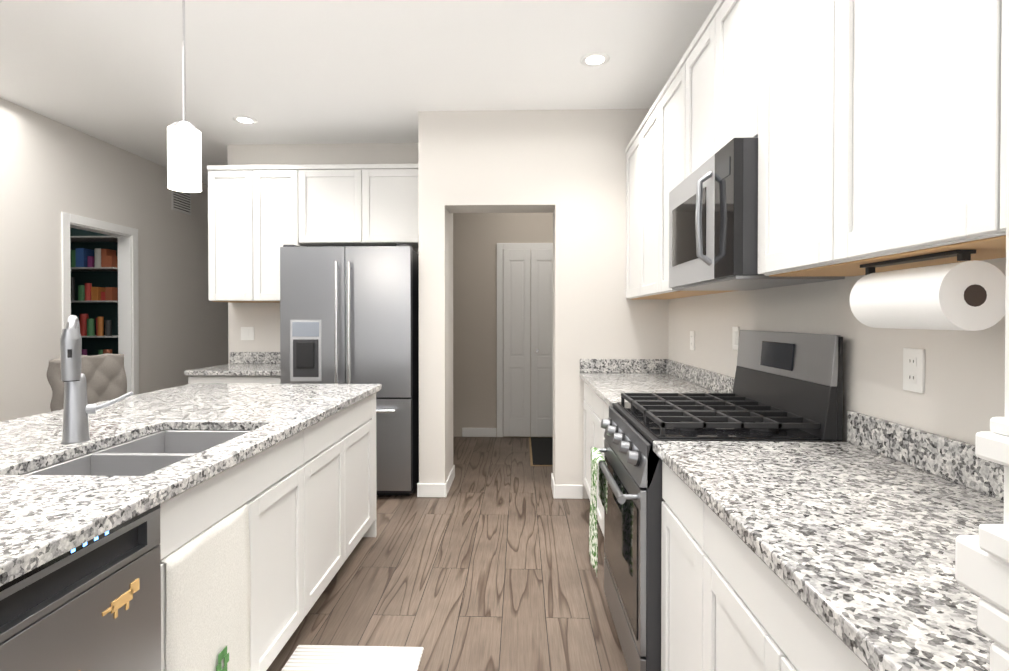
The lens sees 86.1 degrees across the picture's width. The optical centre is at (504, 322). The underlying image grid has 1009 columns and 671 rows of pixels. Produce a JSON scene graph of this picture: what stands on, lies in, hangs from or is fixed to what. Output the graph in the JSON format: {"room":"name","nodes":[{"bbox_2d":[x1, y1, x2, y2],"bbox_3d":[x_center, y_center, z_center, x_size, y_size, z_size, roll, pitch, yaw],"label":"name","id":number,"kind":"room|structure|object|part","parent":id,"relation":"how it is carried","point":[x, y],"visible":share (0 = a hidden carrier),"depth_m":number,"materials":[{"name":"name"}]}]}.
{"room":"kitchen","nodes":[
{"label":"kitchen","id":0,"kind":"room"},
{"bbox_2d":[70,227,117,354],"bbox_3d":[-3.862,-0.144,5.217,0.730,2.800,0.100,0,1,2],"label":"wall","id":1,"kind":"structure","parent":0,"point":[106,311],"depth_m":5.16,"materials":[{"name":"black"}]},
{"bbox_2d":[0,98,227,421],"bbox_3d":[-3.466,-0.134,4.205,0.120,2.800,7.600,0,1,2],"label":"wall","id":2,"kind":"structure","parent":0,"point":[51,170],"depth_m":4.32,"materials":[{"name":"white paint"}]},
{"bbox_2d":[70,236,117,355],"bbox_3d":[-3.890,0.042,4.595,0.740,1.640,1.140,0,1,2],"label":"shelf","id":3,"kind":"object","parent":2,"relation":"attached to","point":[84,260],"visible":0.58,"depth_m":4.92,"materials":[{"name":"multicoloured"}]},
{"bbox_2d":[61,212,138,395],"bbox_3d":[-3.448,0.202,4.568,0.135,2.120,0.820,0,1,2],"label":"door frame","id":4,"kind":"structure","parent":2,"relation":"attached to","point":[128,325],"depth_m":4.89,"materials":[{"name":"white wood"}]},
{"bbox_2d":[172,190,190,214],"bbox_3d":[-3.358,-1.283,5.617,0.010,0.270,0.310,0,1,2],"label":"air vent","id":5,"kind":"object","parent":2,"relation":"in","point":[181,202],"visible":0.85,"depth_m":5.61,"materials":[{"name":"white metal"}]},
{"bbox_2d":[227,143,418,363],"bbox_3d":[-1.496,-0.139,4.707,1.790,2.800,0.120,0,1,2],"label":"wall","id":6,"kind":"structure","parent":0,"point":[263,319],"depth_m":4.65,"materials":[{"name":"white paint"}]},
{"bbox_2d":[207,165,262,302],"bbox_3d":[-2.155,-0.717,4.484,0.425,1.080,0.350,0,1,2],"label":"upper cabinet","id":7,"kind":"object","parent":6,"relation":"attached to","point":[235,237],"depth_m":4.32,"materials":[{"name":"white wood"}]},
{"bbox_2d":[241,327,253,339],"bbox_3d":[-2.222,0.091,4.665,0.115,0.115,0.010,0,1,2],"label":"light switch","id":8,"kind":"object","parent":6,"relation":"attached to","point":[247,333],"visible":1,"depth_m":4.66,"materials":[{"name":"white plastic"}]},
{"bbox_2d":[259,165,310,302],"bbox_3d":[-1.819,-0.717,4.474,0.486,1.080,0.350,0,1,2],"label":"upper cabinet","id":9,"kind":"object","parent":6,"relation":"attached to","point":[259,216],"depth_m":4.31,"materials":[{"name":"white wood"}]},
{"bbox_2d":[307,164,374,246],"bbox_3d":[-1.351,-0.947,4.458,0.569,0.620,0.350,0,1,2],"label":"upper cabinet","id":10,"kind":"object","parent":6,"relation":"attached to","point":[338,195],"depth_m":4.29,"materials":[{"name":"white wood"}]},
{"bbox_2d":[371,164,418,247],"bbox_3d":[-0.899,-0.947,4.445,0.573,0.620,0.350,0,1,2],"label":"upper cabinet","id":11,"kind":"object","parent":6,"relation":"attached to","point":[394,187],"depth_m":4.28,"materials":[{"name":"white wood"}]},
{"bbox_2d":[0,0,717,184],"bbox_3d":[-0.966,-1.581,3.817,12.000,0.100,10.200,0,1,2],"label":"ceiling","id":12,"kind":"structure","parent":0,"point":[313,71],"depth_m":3.16,"materials":[{"name":"white paint"}]},
{"bbox_2d":[167,0,201,192],"bbox_3d":[-1.343,-1.039,2.263,0.128,0.955,0.128,0,1,2],"label":"pendant light","id":13,"kind":"object","parent":12,"relation":"hanging from","point":[184,164],"visible":1,"depth_m":2.22,"materials":[{"name":"white glass"}]},
{"bbox_3d":[-1.343,-0.684,2.266,0.124,0.245,0.124,0,1,2],"label":"lamp shade","id":14,"kind":"part","parent":13,"relation":"part of","materials":[{"name":"white glass"}]},
{"bbox_3d":[-1.343,-1.161,2.262,0.128,0.710,0.128,0,1,2],"label":"stem","id":15,"kind":"part","parent":13,"relation":"part of","materials":[{"name":"silver metal"}]},
{"bbox_2d":[233,116,256,123],"bbox_3d":[-1.959,-1.530,4.077,0.170,0.006,0.170,0,1,2],"label":"recessed light","id":16,"kind":"object","parent":12,"relation":"in","point":[244,119],"visible":1,"depth_m":4.07,"materials":[{"name":"white"}]},
{"bbox_2d":[580,52,609,66],"bbox_3d":[0.524,-1.521,3.124,0.170,0.006,0.170,0,1,2],"label":"recessed light","id":17,"kind":"object","parent":12,"relation":"in","point":[595,59],"visible":1,"depth_m":3.12,"materials":[{"name":"white plastic"}]},
{"bbox_2d":[266,437,627,670],"bbox_3d":[-1.037,1.342,1.446,12.000,0.100,15.000,0,1,2],"label":"floor","id":18,"kind":"structure","parent":0,"point":[484,564],"depth_m":2.67,"materials":[{"name":"brown wood"}]},
{"bbox_2d":[47,353,126,411],"bbox_3d":[-2.017,0.724,2.840,0.500,1.111,0.460,0,1,2],"label":"counter stool","id":19,"kind":"object","parent":18,"relation":"on","point":[105,376],"visible":0.23,"depth_m":2.90,"materials":[{"name":"beige fabric"}]},
{"bbox_2d":[0,387,381,670],"bbox_3d":[-1.303,0.850,1.907,1.042,0.875,2.666,0,1,2],"label":"kitchen island","id":20,"kind":"object","parent":18,"relation":"on","point":[209,527],"depth_m":1.50,"materials":[{"name":"white"}]},
{"bbox_2d":[0,504,160,670],"bbox_3d":[-0.849,0.810,0.985,0.060,0.763,0.592,0,1,2],"label":"dishwasher","id":21,"kind":"object","parent":20,"relation":"in","point":[96,605],"depth_m":1.08,"materials":[{"name":"grey metal"}]},
{"bbox_2d":[0,383,381,578],"bbox_3d":[-1.348,0.395,1.921,1.150,0.035,2.652,0,1,2],"label":"island countertop","id":22,"kind":"structure","parent":20,"relation":"on","point":[40,514],"depth_m":1.70,"materials":[{"name":"white stone"}]},
{"bbox_2d":[60,315,132,443],"bbox_3d":[-1.325,0.177,1.719,0.165,0.404,0.184,0,1,2],"label":"faucet","id":23,"kind":"object","parent":22,"relation":"on","point":[76,410],"depth_m":1.70,"materials":[{"name":"silver metal"}]},
{"bbox_2d":[20,427,251,474],"bbox_3d":[-1.104,0.516,1.711,0.460,0.227,0.740,0,1,2],"label":"sink","id":24,"kind":"object","parent":22,"relation":"in","point":[149,450],"depth_m":1.73,"materials":[{"name":"silver metal"}]},
{"bbox_2d":[161,503,250,670],"bbox_3d":[-0.818,0.863,1.502,0.047,0.586,0.403,0,1,2],"label":"towel","id":25,"kind":"object","parent":20,"relation":"hanging from","point":[206,577],"depth_m":1.49,"materials":[{"name":"white fabric"}]},
{"bbox_2d":[184,352,279,383],"bbox_3d":[-2.001,0.759,4.344,0.762,1.010,0.648,0,1,2],"label":"base cabinet","id":26,"kind":"object","parent":18,"relation":"on","point":[254,367],"visible":0.12,"depth_m":4.06,"materials":[{"name":"white stone"}]},
{"bbox_2d":[280,244,418,494],"bbox_3d":[-1.132,0.350,4.212,0.943,1.832,0.818,0,1,2],"label":"fridge","id":27,"kind":"object","parent":18,"relation":"on","point":[349,315],"visible":0.73,"depth_m":3.87,"materials":[{"name":"grey metal"}]},
{"bbox_2d":[281,645,423,670],"bbox_3d":[-0.580,1.284,1.682,0.500,0.012,0.900,0,1,2],"label":"kitchen rug","id":28,"kind":"object","parent":18,"relation":"on","point":[339,658],"visible":0.95,"depth_m":2.05,"materials":[{"name":"white fabric"}]},
{"bbox_2d":[529,437,552,465],"bbox_3d":[0.637,1.250,5.298,0.780,0.010,1.120,0,1,2],"label":"mat","id":29,"kind":"object","parent":18,"relation":"on","point":[541,451],"visible":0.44,"depth_m":5.23,"materials":[{"name":"black fabric"}]},
{"bbox_2d":[589,330,842,670],"bbox_3d":[0.729,0.660,2.118,0.728,1.250,0.756,0,1,2],"label":"range","id":30,"kind":"object","parent":18,"relation":"on","point":[787,386],"visible":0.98,"depth_m":1.90,"materials":[{"name":"grey metal"}]},
{"bbox_2d":[589,447,606,576],"bbox_3d":[0.398,0.798,2.317,0.054,0.480,0.220,0,1,2],"label":"towel","id":31,"kind":"object","parent":30,"relation":"hanging from","point":[597,458],"depth_m":2.29,"materials":[{"name":"green fabric"}]},
{"bbox_2d":[580,359,1003,670],"bbox_3d":[0.807,0.779,2.211,0.632,1.010,3.346,0,1,2],"label":"base cabinet","id":32,"kind":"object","parent":18,"relation":"on","point":[807,556],"depth_m":1.16,"materials":[{"name":"white stone"}]},
{"bbox_2d":[453,213,552,436],"bbox_3d":[-0.478,-0.151,5.978,3.750,2.800,0.120,0,1,2],"label":"wall","id":33,"kind":"structure","parent":0,"point":[477,237],"depth_m":5.91,"materials":[{"name":"beige paint"}]},
{"bbox_2d":[462,428,495,436],"bbox_3d":[-0.277,1.199,5.918,0.375,0.100,0.012,0,1,2],"label":"baseboard","id":34,"kind":"structure","parent":33,"relation":"attached to","point":[466,432],"depth_m":5.91,"materials":[{"name":"white wood"}]},
{"bbox_2d":[497,243,552,436],"bbox_3d":[0.284,0.190,5.865,0.740,2.120,0.060,0,1,2],"label":"closet door","id":35,"kind":"structure","parent":33,"relation":"in","point":[516,262],"depth_m":5.87,"materials":[{"name":"white wood"}]},
{"bbox_2d":[418,109,668,498],"bbox_3d":[0.288,-0.135,4.304,1.800,2.800,0.820,0,1,2],"label":"wall","id":36,"kind":"structure","parent":0,"point":[567,168],"depth_m":3.89,"materials":[{"name":"white paint"}]},
{"bbox_2d":[443,465,454,497],"bbox_3d":[-0.422,1.216,4.172,0.015,0.100,0.512,0,1,2],"label":"baseboard","id":37,"kind":"structure","parent":36,"relation":"attached to","point":[446,487],"depth_m":4.09,"materials":[{"name":"white wood"}]},
{"bbox_2d":[551,473,556,498],"bbox_3d":[0.366,1.217,4.049,0.015,0.100,0.312,0,1,2],"label":"baseboard","id":38,"kind":"structure","parent":36,"relation":"attached to","point":[554,487],"depth_m":3.90,"materials":[{"name":"white wood"}]},
{"bbox_2d":[668,257,1005,444],"bbox_3d":[1.232,-0.124,3.066,0.160,2.800,5.600,0,1,2],"label":"wall","id":39,"kind":"structure","parent":0,"point":[962,398],"depth_m":1.64,"materials":[{"name":"white paint"}]},
{"bbox_2d":[625,131,636,299],"bbox_3d":[1.014,-0.706,3.604,0.302,1.076,0.522,0,1,2],"label":"upper cabinet","id":40,"kind":"object","parent":39,"relation":"attached to","point":[631,150],"depth_m":3.73,"materials":[{"name":"white wood"}]},
{"bbox_2d":[637,105,690,299],"bbox_3d":[1.001,-0.702,3.173,0.302,1.076,0.579,0,1,2],"label":"upper cabinet","id":41,"kind":"object","parent":39,"relation":"attached to","point":[645,130],"depth_m":3.31,"materials":[{"name":"white wood"}]},
{"bbox_2d":[690,331,694,349],"bbox_3d":[1.154,0.109,3.321,0.008,0.115,0.072,0,1,2],"label":"electrical outlet","id":42,"kind":"object","parent":39,"relation":"attached to","point":[692,340],"visible":1,"depth_m":3.31,"materials":[{"name":"white plastic"}]},
{"bbox_2d":[653,60,731,295],"bbox_3d":[0.988,-0.698,2.709,0.302,1.076,0.586,0,1,2],"label":"upper cabinet","id":43,"kind":"object","parent":39,"relation":"attached to","point":[667,106],"depth_m":2.87,"materials":[{"name":"white wood"}]},
{"bbox_2d":[681,22,704,181],"bbox_3d":[0.974,-0.918,2.255,0.302,0.628,0.438,0,1,2],"label":"upper cabinet","id":44,"kind":"object","parent":39,"relation":"attached to","point":[693,60],"depth_m":2.39,"materials":[{"name":"white wood"}]},
{"bbox_2d":[705,0,744,161],"bbox_3d":[0.965,-0.914,1.936,0.302,0.628,0.439,0,1,2],"label":"upper cabinet","id":45,"kind":"object","parent":39,"relation":"attached to","point":[725,23],"depth_m":2.03,"materials":[{"name":"white wood"}]},
{"bbox_2d":[669,137,844,290],"bbox_3d":[0.905,-0.370,2.103,0.431,0.452,0.756,0,1,2],"label":"microwave","id":46,"kind":"object","parent":45,"relation":"attached to","point":[713,222],"visible":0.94,"depth_m":1.88,"materials":[{"name":"grey paint"}]},
{"bbox_2d":[732,326,738,349],"bbox_3d":[1.133,0.075,2.651,0.010,0.115,0.072,0,1,2],"label":"electrical outlet","id":47,"kind":"object","parent":39,"relation":"attached to","point":[735,336],"visible":0.88,"depth_m":2.65,"materials":[{"name":"white plastic"}]},
{"bbox_2d":[741,0,876,276],"bbox_3d":[0.952,-0.686,1.509,0.302,1.076,0.541,0,1,2],"label":"upper cabinet","id":48,"kind":"object","parent":39,"relation":"attached to","point":[778,33],"depth_m":1.59,"materials":[{"name":"white wood"}]},
{"bbox_2d":[809,0,1005,271],"bbox_3d":[0.939,-0.682,1.073,0.302,1.076,0.571,0,1,2],"label":"upper cabinet","id":49,"kind":"object","parent":39,"relation":"attached to","point":[878,128],"depth_m":1.16,"materials":[{"name":"white wood"}]},
{"bbox_2d":[850,250,1005,330],"bbox_3d":[0.886,-0.064,1.168,0.132,0.154,0.316,0,1,2],"label":"paper towel holder","id":50,"kind":"object","parent":49,"relation":"attached to","point":[966,295],"visible":1,"depth_m":1.05,"materials":[{"name":"white paper"}]},
{"bbox_2d":[903,348,924,392],"bbox_3d":[1.099,0.127,1.451,0.008,0.115,0.072,0,1,2],"label":"electrical outlet","id":51,"kind":"object","parent":39,"relation":"attached to","point":[913,370],"visible":1,"depth_m":1.44,"materials":[{"name":"white plastic"}]},
{"bbox_2d":[949,0,1007,247],"bbox_3d":[0.929,-0.679,0.713,0.302,1.076,0.386,0,1,2],"label":"upper cabinet","id":52,"kind":"object","parent":39,"relation":"attached to","point":[978,150],"depth_m":0.89,"materials":[{"name":"white wood"}]},
{"bbox_2d":[955,535,1008,670],"bbox_3d":[0.835,0.757,0.395,0.796,1.090,0.280,0,1,2],"label":"wall","id":53,"kind":"structure","parent":0,"point":[984,575],"depth_m":0.50,"materials":[{"name":"white paint"}]},
{"bbox_2d":[975,0,1008,562],"bbox_3d":[0.551,-0.643,0.390,0.233,1.710,0.208,0,1,2],"label":"column","id":54,"kind":"structure","parent":53,"relation":"on","point":[993,446],"depth_m":0.48,"materials":[{"name":"white"}]}
]}

